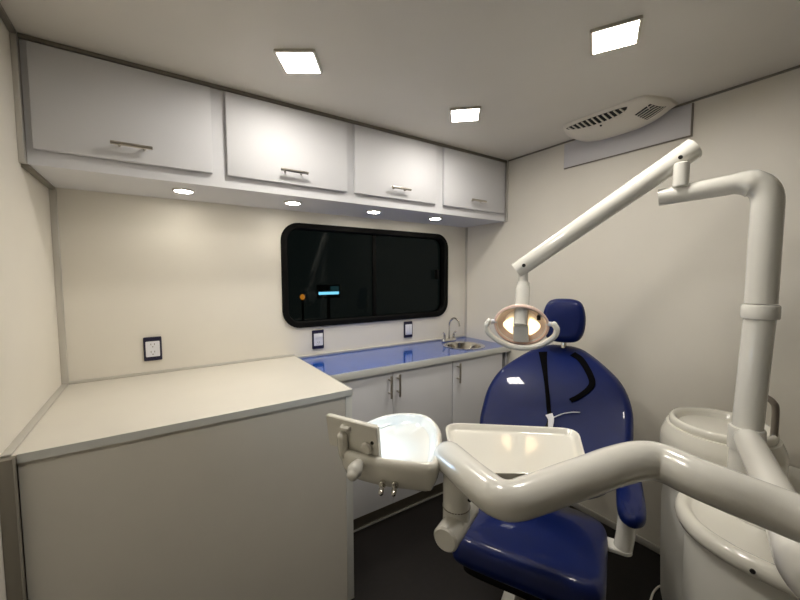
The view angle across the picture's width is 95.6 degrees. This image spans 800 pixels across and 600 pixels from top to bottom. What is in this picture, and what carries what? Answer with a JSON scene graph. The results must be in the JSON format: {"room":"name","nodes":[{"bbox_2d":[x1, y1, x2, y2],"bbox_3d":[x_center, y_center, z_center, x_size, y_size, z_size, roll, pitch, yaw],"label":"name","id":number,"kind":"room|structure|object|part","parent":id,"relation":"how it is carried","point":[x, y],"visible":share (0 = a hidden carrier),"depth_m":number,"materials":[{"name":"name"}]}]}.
{"room":"dental clinic","nodes":[
{"label":"dental clinic","id":0,"kind":"room"},
{"bbox_2d":[0,18,61,599],"bbox_3d":[-0.196,0.330,-0.356,0.040,2.172,4.600,-3,5,-34],"label":"wall","id":1,"kind":"structure","parent":0,"point":[30,371],"depth_m":1.14,"materials":[{"name":"white paint"}]},
{"bbox_2d":[0,3,15,33],"bbox_3d":[-0.060,-0.736,-0.585,0.016,0.014,4.188,-3,5,-34],"label":"trim","id":2,"kind":"structure","parent":1,"relation":"attached to","point":[3,15],"depth_m":1.10,"materials":[{"name":"silver metal"}]},
{"bbox_2d":[0,456,26,599],"bbox_3d":[-1.014,0.869,0.966,0.030,0.921,0.028,-3,5,-34],"label":"trim","id":3,"kind":"structure","parent":1,"relation":"attached to","point":[10,520],"depth_m":0.94,"materials":[{"name":"silver metal"}]},
{"bbox_2d":[9,32,26,163],"bbox_3d":[-1.235,-0.653,1.174,0.015,0.411,0.026,-3,5,-34],"label":"trim","id":4,"kind":"structure","parent":1,"relation":"attached to","point":[14,46],"depth_m":1.17,"materials":[{"name":"silver metal"}]},
{"bbox_2d":[0,384,67,457],"bbox_3d":[-1.239,0.385,1.261,0.022,0.006,0.764,-3,5,-34],"label":"trim","id":5,"kind":"structure","parent":1,"relation":"attached to","point":[23,434],"depth_m":1.13,"materials":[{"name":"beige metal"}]},
{"bbox_2d":[21,164,54,189],"bbox_3d":[-1.347,-0.455,1.360,0.020,0.012,0.386,-3,5,-34],"label":"trim","id":6,"kind":"structure","parent":1,"relation":"attached to","point":[27,167],"depth_m":1.31,"materials":[{"name":"silver metal"}]},
{"bbox_2d":[19,39,219,201],"bbox_3d":[-1.087,-0.669,1.486,0.577,0.396,0.442,-3,5,-34],"label":"upper cabinet","id":7,"kind":"object","parent":1,"relation":"attached to","point":[92,124],"visible":1,"depth_m":1.33,"materials":[{"name":"white laminate"}]},
{"bbox_3d":[-0.970,-0.560,1.313,0.124,0.013,0.013,-3,5,-34],"label":"handle","id":8,"kind":"part","parent":7,"relation":"part of","materials":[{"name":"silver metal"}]},
{"bbox_2d":[172,188,194,193],"bbox_3d":[-0.937,-0.472,1.572,0.086,0.008,0.086,-3,5,-34],"label":"light","id":9,"kind":"object","parent":7,"relation":"attached to","point":[179,190],"visible":1,"depth_m":1.56,"materials":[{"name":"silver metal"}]},
{"bbox_2d":[56,188,466,380],"bbox_3d":[-0.481,0.153,2.241,2.471,2.172,0.040,-3,5,-34],"label":"wall","id":10,"kind":"structure","parent":0,"point":[204,278],"depth_m":1.81,"materials":[{"name":"white paint"}]},
{"bbox_2d":[49,187,68,383],"bbox_3d":[-1.449,-0.053,1.542,0.022,0.839,0.016,-3,5,-34],"label":"trim","id":11,"kind":"structure","parent":10,"relation":"attached to","point":[52,193],"depth_m":1.54,"materials":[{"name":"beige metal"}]},
{"bbox_2d":[143,336,161,360],"bbox_3d":[-1.185,0.234,1.740,0.073,0.114,0.013,-3,5,-34],"label":"wall outlet","id":12,"kind":"object","parent":10,"relation":"attached to","point":[152,346],"visible":1,"depth_m":1.74,"materials":[{"name":"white plastic"}]},
{"bbox_2d":[69,354,294,384],"bbox_3d":[-1.029,0.341,1.853,0.990,0.012,0.012,-3,5,-34],"label":"trim","id":13,"kind":"structure","parent":10,"relation":"attached to","point":[288,355],"depth_m":1.79,"materials":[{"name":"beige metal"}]},
{"bbox_2d":[209,90,349,212],"bbox_3d":[-0.599,-0.692,1.813,0.600,0.396,0.442,-3,5,-34],"label":"upper cabinet","id":14,"kind":"object","parent":10,"relation":"attached to","point":[270,154],"visible":1,"depth_m":1.65,"materials":[{"name":"white laminate"}]},
{"bbox_2d":[284,200,301,204],"bbox_3d":[-0.542,-0.490,1.837,0.086,0.008,0.086,-3,5,-34],"label":"light","id":15,"kind":"object","parent":14,"relation":"attached to","point":[290,202],"visible":1,"depth_m":1.82,"materials":[{"name":"white plastic"}]},
{"bbox_3d":[-0.476,-0.584,1.645,0.124,0.013,0.013,-3,5,-34],"label":"handle","id":16,"kind":"part","parent":14,"relation":"part of","materials":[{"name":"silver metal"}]},
{"bbox_2d":[312,330,323,348],"bbox_3d":[-0.496,0.239,2.204,0.073,0.114,0.014,-3,5,-34],"label":"wall outlet","id":17,"kind":"object","parent":10,"relation":"attached to","point":[317,335],"visible":1,"depth_m":2.20,"materials":[{"name":"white plastic"}]},
{"bbox_2d":[281,223,447,327],"bbox_3d":[-0.167,-0.162,2.425,1.245,0.612,0.061,-3,5,-34],"label":"window","id":18,"kind":"structure","parent":10,"relation":"in","point":[331,275],"depth_m":2.37,"materials":[{"name":"black glass"}]},
{"bbox_2d":[321,123,437,220],"bbox_3d":[-0.107,-0.715,2.143,0.585,0.396,0.442,-3,5,-34],"label":"upper cabinet","id":19,"kind":"object","parent":10,"relation":"attached to","point":[394,175],"visible":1,"depth_m":1.99,"materials":[{"name":"white laminate"}]},
{"bbox_2d":[366,210,380,213],"bbox_3d":[-0.152,-0.509,2.098,0.086,0.008,0.086,-3,5,-34],"label":"light","id":20,"kind":"object","parent":19,"relation":"attached to","point":[367,211],"visible":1,"depth_m":2.07,"materials":[{"name":"white"}]},
{"bbox_3d":[-0.012,-0.727,1.994,0.532,0.339,0.017,-3,5,-34],"label":"door","id":21,"kind":"part","parent":19,"relation":"part of","materials":[{"name":"white laminate"}]},
{"bbox_3d":[0.010,-0.607,1.970,0.124,0.013,0.013,-3,5,-34],"label":"handle","id":22,"kind":"part","parent":19,"relation":"part of","materials":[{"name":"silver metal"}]},
{"bbox_2d":[297,335,464,358],"bbox_3d":[-0.050,0.314,2.509,1.367,0.014,0.014,-3,5,-34],"label":"trim","id":23,"kind":"structure","parent":10,"relation":"attached to","point":[461,336],"depth_m":2.40,"materials":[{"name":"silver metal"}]},
{"bbox_2d":[404,321,412,337],"bbox_3d":[0.060,0.209,2.576,0.073,0.114,0.014,-3,5,-34],"label":"wall outlet","id":24,"kind":"object","parent":10,"relation":"attached to","point":[408,325],"visible":1,"depth_m":2.57,"materials":[{"name":"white plastic"}]},
{"bbox_2d":[17,32,506,162],"bbox_3d":[-0.252,-0.900,1.827,2.364,0.014,0.012,-3,5,-34],"label":"trim","id":25,"kind":"structure","parent":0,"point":[19,35],"depth_m":1.49,"materials":[{"name":"silver metal"}]},
{"bbox_2d":[0,0,799,161],"bbox_3d":[0.811,-0.826,0.244,2.471,0.050,4.680,-3,5,-34],"label":"ceiling","id":26,"kind":"structure","parent":0,"point":[401,66],"depth_m":1.26,"materials":[{"name":"white paint"}]},
{"bbox_2d":[273,49,322,73],"bbox_3d":[-0.368,-0.868,1.325,0.144,0.009,0.144,0,4,0],"label":"recessed light","id":27,"kind":"object","parent":26,"relation":"in","point":[292,61],"visible":1,"depth_m":1.32,"materials":[{"name":"white plastic"}]},
{"bbox_2d":[277,53,318,70],"bbox_3d":[-0.368,-0.871,1.325,0.126,0.003,0.126,0,4,0],"label":"diffuser","id":28,"kind":"object","parent":27,"relation":"attached to","point":[288,61],"depth_m":1.32,"materials":[{"name":"white plastic"}]},
{"bbox_2d":[450,106,480,122],"bbox_3d":[0.316,-0.899,1.763,0.144,0.009,0.144,1,4,9],"label":"recessed light","id":29,"kind":"object","parent":26,"relation":"in","point":[462,114],"visible":1,"depth_m":1.76,"materials":[{"name":"white plastic"}]},
{"bbox_2d":[452,109,478,120],"bbox_3d":[0.316,-0.902,1.763,0.126,0.003,0.126,1,4,9],"label":"diffuser","id":30,"kind":"object","parent":29,"relation":"attached to","point":[457,114],"depth_m":1.76,"materials":[{"name":"white plastic"}]},
{"bbox_2d":[589,15,642,55],"bbox_3d":[0.703,-0.861,1.188,0.144,0.009,0.144,2,4,29],"label":"recessed light","id":31,"kind":"object","parent":26,"relation":"in","point":[623,33],"visible":1,"depth_m":1.18,"materials":[{"name":"white plastic"}]},
{"bbox_2d":[593,20,638,51],"bbox_3d":[0.703,-0.863,1.188,0.126,0.003,0.126,2,4,29],"label":"diffuser","id":32,"kind":"object","parent":31,"relation":"attached to","point":[623,33],"depth_m":1.18,"materials":[{"name":"white plastic"}]},
{"bbox_2d":[563,95,677,141],"bbox_3d":[1.044,-0.870,1.799,0.220,0.074,0.486,-3,5,-34],"label":"air conditioner","id":33,"kind":"object","parent":26,"relation":"attached to","point":[639,112],"visible":1,"depth_m":1.73,"materials":[{"name":"beige plastic"}]},
{"bbox_2d":[566,107,626,129],"bbox_3d":[0.960,-0.882,1.782,0.046,0.022,0.300,-3,5,-34],"label":"vent","id":34,"kind":"object","parent":33,"relation":"attached to","point":[611,114],"depth_m":1.77,"materials":[{"name":"beige plastic"}]},
{"bbox_2d":[635,104,664,119],"bbox_3d":[1.134,-0.856,1.651,0.082,0.039,0.102,-3,5,-34],"label":"grille","id":35,"kind":"object","parent":33,"relation":"attached to","point":[645,111],"depth_m":1.65,"materials":[{"name":"beige plastic"}]},
{"bbox_2d":[351,494,661,599],"bbox_3d":[0.815,1.391,0.396,2.471,0.050,4.680,-3,5,-34],"label":"floor","id":36,"kind":"structure","parent":0,"point":[398,556],"depth_m":1.73,"materials":[{"name":"black plastic"}]},
{"bbox_2d":[3,356,353,599],"bbox_3d":[-0.827,0.827,1.569,1.013,0.920,0.760,-3,5,-34],"label":"counter","id":37,"kind":"object","parent":36,"relation":"on","point":[222,482],"visible":0.85,"depth_m":1.25,"materials":[{"name":"beige laminate"}]},
{"bbox_3d":[-0.829,0.381,1.538,1.011,0.025,0.758,-3,5,-34],"label":"panel","id":38,"kind":"part","parent":37,"relation":"part of","materials":[{"name":"beige laminate"}]},
{"bbox_3d":[-0.219,0.841,1.543,0.030,0.894,0.030,-3,5,-34],"label":"corner post","id":39,"kind":"part","parent":37,"relation":"part of","materials":[{"name":"white"}]},
{"bbox_2d":[340,362,451,532],"bbox_3d":[-0.134,0.812,2.208,0.844,0.861,0.472,-3,5,-34],"label":"base cabinet","id":40,"kind":"object","parent":36,"relation":"on","point":[426,390],"visible":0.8,"depth_m":2.05,"materials":[{"name":"white laminate"}]},
{"bbox_3d":[-0.210,0.781,1.924,0.398,0.754,0.017,-3,5,-34],"label":"door","id":41,"kind":"part","parent":40,"relation":"part of","materials":[{"name":"white laminate"}]},
{"bbox_3d":[-0.045,0.474,1.968,0.013,0.124,0.013,-3,5,-34],"label":"handle","id":42,"kind":"part","parent":40,"relation":"part of","materials":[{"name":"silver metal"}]},
{"bbox_3d":[0.001,0.472,1.999,0.013,0.124,0.013,-3,5,-34],"label":"handle","id":43,"kind":"part","parent":40,"relation":"part of","materials":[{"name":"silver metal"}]},
{"bbox_2d":[301,337,510,380],"bbox_3d":[0.077,0.351,2.334,1.376,0.038,0.450,-3,5,-34],"label":"countertop","id":44,"kind":"structure","parent":40,"relation":"on","point":[365,363],"depth_m":2.17,"materials":[{"name":"blue laminate"}]},
{"bbox_2d":[442,317,459,341],"bbox_3d":[0.388,0.218,2.666,0.134,0.182,0.122,-3,5,-34],"label":"faucet","id":45,"kind":"object","parent":44,"relation":"on","point":[453,338],"visible":1,"depth_m":2.69,"materials":[{"name":"silver metal"}]},
{"bbox_3d":[0.397,0.209,2.665,0.016,0.165,0.112,-4,5,-42],"label":"spout","id":46,"kind":"part","parent":45,"relation":"part of","materials":[{"name":"silver metal"}]},
{"bbox_2d":[443,341,484,349],"bbox_3d":[0.447,0.377,2.535,0.288,0.130,0.288,-3,5,-34],"label":"sink","id":47,"kind":"object","parent":44,"relation":"in","point":[461,345],"visible":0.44,"depth_m":2.62,"materials":[{"name":"silver metal"}]},
{"bbox_3d":[0.139,0.764,2.158,0.436,0.754,0.017,-3,5,-34],"label":"door","id":48,"kind":"part","parent":40,"relation":"part of","materials":[{"name":"white laminate"}]},
{"bbox_2d":[452,352,506,423],"bbox_3d":[0.436,0.785,2.590,0.526,0.861,0.472,-3,5,-34],"label":"base cabinet","id":49,"kind":"object","parent":36,"relation":"on","point":[471,377],"visible":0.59,"depth_m":2.36,"materials":[{"name":"white laminate"}]},
{"bbox_3d":[0.375,0.454,2.249,0.013,0.124,0.013,-3,5,-34],"label":"handle","id":50,"kind":"part","parent":49,"relation":"part of","materials":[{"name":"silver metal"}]},
{"bbox_2d":[452,299,646,599],"bbox_3d":[0.600,0.656,1.466,0.644,1.272,1.116,2,4,29],"label":"dental chair","id":51,"kind":"object","parent":36,"relation":"on","point":[562,554],"visible":0.77,"depth_m":1.29,"materials":[{"name":"blue leather"}]},
{"bbox_3d":[0.546,1.266,1.416,0.320,0.062,0.560,2,5,30],"label":"plate","id":52,"kind":"part","parent":51,"relation":"part of","materials":[{"name":"white metal"}]},
{"bbox_3d":[0.472,0.819,1.258,0.432,0.228,0.607,2,5,30],"label":"seat","id":53,"kind":"part","parent":51,"relation":"part of","materials":[{"name":"blue leather"}]},
{"bbox_2d":[539,351,550,426],"bbox_3d":[0.679,0.413,1.703,0.042,0.277,0.365,1,4,18],"label":"strap","id":54,"kind":"object","parent":51,"relation":"on","point":[543,355],"visible":0.96,"depth_m":1.72,"materials":[{"name":"black"}]},
{"bbox_3d":[0.709,0.506,1.642,0.651,0.508,0.635,-3,5,-34],"label":"backrest","id":55,"kind":"part","parent":51,"relation":"part of","materials":[{"name":"blue plastic"}]},
{"bbox_2d":[546,412,579,426],"bbox_3d":[0.698,0.513,1.549,0.137,0.073,0.059,0,4,9],"label":"clip","id":56,"kind":"object","parent":51,"relation":"on","point":[550,417],"visible":0.96,"depth_m":1.56,"materials":[{"name":"white plastic"}]},
{"bbox_2d":[569,352,594,401],"bbox_3d":[0.845,0.355,1.684,0.106,0.177,0.256,2,4,25],"label":"strap","id":57,"kind":"object","parent":51,"relation":"on","point":[581,360],"visible":1,"depth_m":1.65,"materials":[{"name":"black"}]},
{"bbox_3d":[0.780,0.794,1.256,0.067,0.139,0.065,-3,5,-34],"label":"armrest post","id":58,"kind":"part","parent":51,"relation":"part of","materials":[{"name":"white paint"}]},
{"bbox_3d":[0.838,0.699,1.323,0.087,0.051,0.390,2,5,30],"label":"armrest","id":59,"kind":"part","parent":51,"relation":"part of","materials":[{"name":"blue leather"}]},
{"bbox_2d":[650,585,659,599],"bbox_3d":[1.100,1.281,1.556,0.042,0.008,0.324,4,5,45],"label":"hose","id":60,"kind":"object","parent":36,"relation":"on","point":[658,586],"visible":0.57,"depth_m":1.59,"materials":[{"name":"beige plastic"}]},
{"bbox_2d":[659,303,799,599],"bbox_3d":[1.218,0.661,1.189,0.751,1.297,0.686,-3,5,-34],"label":"dental delivery unit","id":61,"kind":"object","parent":36,"relation":"on","point":[707,552],"visible":0.78,"depth_m":1.15,"materials":[{"name":"white plastic"}]},
{"bbox_2d":[326,413,799,599],"bbox_3d":[0.542,0.390,0.790,1.380,0.255,0.652,-1,4,-10],"label":"dental instrument arm","id":62,"kind":"object","parent":61,"relation":"attached to","point":[398,450],"visible":0.98,"depth_m":0.71,"materials":[{"name":"white paint"}]},
{"bbox_3d":[-0.094,0.354,0.758,0.032,0.033,0.049,0,4,0],"label":"adjusting knob","id":63,"kind":"part","parent":62,"relation":"part of","materials":[{"name":"white"}]},
{"bbox_2d":[378,480,385,495],"bbox_3d":[-0.037,0.386,0.748,0.027,0.019,0.030,-3,5,-34],"label":"toggle switch","id":64,"kind":"object","parent":62,"relation":"attached to","point":[382,483],"depth_m":0.75,"materials":[{"name":"silver metal"}]},
{"bbox_2d":[391,481,398,496],"bbox_3d":[-0.011,0.386,0.745,0.027,0.019,0.030,-3,5,-34],"label":"toggle switch","id":65,"kind":"object","parent":62,"relation":"attached to","point":[394,484],"depth_m":0.75,"materials":[{"name":"silver metal"}]},
{"bbox_3d":[0.121,0.419,0.777,0.061,0.107,0.061,-3,5,-34],"label":"pivot post","id":66,"kind":"part","parent":62,"relation":"part of","materials":[{"name":"white paint"}]},
{"bbox_2d":[446,423,584,478],"bbox_3d":[0.299,0.394,0.922,0.363,0.046,0.269,0,4,7],"label":"tray","id":67,"kind":"object","parent":62,"relation":"in","point":[509,451],"visible":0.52,"depth_m":0.96,"materials":[{"name":"white plastic"}]},
{"bbox_3d":[0.427,0.355,0.687,0.735,0.106,0.260,1,4,12],"label":"arm","id":68,"kind":"part","parent":62,"relation":"part of","materials":[{"name":"white paint"}]},
{"bbox_3d":[0.895,0.467,0.868,0.133,0.078,0.808,2,5,32],"label":"arm","id":69,"kind":"part","parent":62,"relation":"part of","materials":[{"name":"white paint"}]},
{"bbox_2d":[484,140,785,350],"bbox_3d":[0.780,-0.176,1.337,0.906,0.765,0.155,2,4,23],"label":"lamp","id":70,"kind":"object","parent":61,"relation":"attached to","point":[521,324],"visible":1,"depth_m":1.24,"materials":[{"name":"white paint"}]},
{"bbox_3d":[0.486,0.015,1.449,0.055,0.181,0.103,2,4,26],"label":"stem","id":71,"kind":"part","parent":70,"relation":"part of","materials":[{"name":"white paint"}]},
{"bbox_3d":[0.487,0.099,1.461,0.180,0.143,0.083,1,4,22],"label":"dish","id":72,"kind":"part","parent":70,"relation":"part of","materials":[{"name":"beige plastic"}]},
{"bbox_3d":[0.476,0.140,1.437,0.286,0.123,0.035,2,4,23],"label":"handle","id":73,"kind":"part","parent":70,"relation":"part of","materials":[{"name":"white paint"}]},
{"bbox_3d":[0.745,-0.323,1.365,0.617,0.475,0.075,1,4,19],"label":"spring arm","id":74,"kind":"part","parent":70,"relation":"part of","materials":[{"name":"white paint"}]},
{"bbox_3d":[1.049,-0.204,1.211,0.321,0.421,0.084,3,5,37],"label":"swing arm","id":75,"kind":"part","parent":70,"relation":"part of","materials":[{"name":"white paint"}]},
{"bbox_2d":[669,407,779,447],"bbox_3d":[1.198,0.487,1.359,0.310,0.070,0.310,-3,5,-34],"label":"bowl","id":76,"kind":"object","parent":61,"relation":"on","point":[707,427],"depth_m":1.35,"materials":[{"name":"white ceramic"}]},
{"bbox_2d":[674,491,797,598],"bbox_3d":[1.107,0.704,1.054,0.406,0.053,0.541,-3,5,-34],"label":"basin","id":77,"kind":"structure","parent":61,"relation":"on","point":[741,545],"depth_m":1.06,"materials":[{"name":"white"}]},
{"bbox_2d":[466,68,799,546],"bbox_3d":[1.822,0.234,0.996,0.040,2.172,4.600,-3,5,-34],"label":"wall","id":78,"kind":"structure","parent":0,"point":[660,289],"depth_m":1.76,"materials":[{"name":"white paint"}]},
{"bbox_2d":[403,146,505,227],"bbox_3d":[0.385,-0.739,2.473,0.600,0.396,0.442,-3,5,-34],"label":"upper cabinet","id":79,"kind":"object","parent":78,"relation":"attached to","point":[471,188],"visible":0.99,"depth_m":2.31,"materials":[{"name":"white laminate"}]},
{"bbox_2d":[429,217,441,219],"bbox_3d":[0.229,-0.527,2.354,0.086,0.008,0.086,-3,5,-34],"label":"light","id":80,"kind":"object","parent":79,"relation":"attached to","point":[430,218],"visible":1,"depth_m":2.33,"materials":[{"name":"white"}]},
{"bbox_3d":[0.483,-0.750,2.325,0.535,0.339,0.017,-3,5,-34],"label":"door","id":81,"kind":"part","parent":79,"relation":"part of","materials":[{"name":"white laminate"}]},
{"bbox_3d":[0.504,-0.630,2.301,0.124,0.013,0.013,-3,5,-34],"label":"handle","id":82,"kind":"part","parent":79,"relation":"part of","materials":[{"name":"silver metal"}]},
{"bbox_2d":[464,228,467,336],"bbox_3d":[0.521,-0.136,2.865,0.012,0.861,0.012,-3,5,-34],"label":"trim","id":83,"kind":"structure","parent":78,"relation":"attached to","point":[466,228],"depth_m":2.86,"materials":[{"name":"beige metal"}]},
{"bbox_2d":[505,160,508,221],"bbox_3d":[0.736,-0.749,2.500,0.012,0.411,0.016,-3,5,-34],"label":"trim","id":84,"kind":"structure","parent":78,"relation":"attached to","point":[507,163],"depth_m":2.50,"materials":[{"name":"silver metal"}]},
{"bbox_2d":[571,503,659,553],"bbox_3d":[1.932,1.314,0.865,0.008,0.036,4.140,-3,5,-34],"label":"baseboard","id":85,"kind":"structure","parent":78,"relation":"attached to","point":[639,539],"depth_m":2.01,"materials":[{"name":"silver metal"}]},
{"bbox_2d":[564,103,693,168],"bbox_3d":[1.144,-0.829,1.887,0.010,0.145,0.619,-3,5,-34],"label":"board","id":86,"kind":"object","parent":78,"relation":"attached to","point":[677,123],"visible":0.96,"depth_m":1.82,"materials":[{"name":"grey plastic"}]},
{"bbox_2d":[508,65,799,161],"bbox_3d":[1.911,-0.833,0.742,0.010,0.008,4.198,-3,5,-34],"label":"trim","id":87,"kind":"structure","parent":78,"relation":"attached to","point":[798,66],"depth_m":1.55,"materials":[{"name":"silver metal"}]}
]}

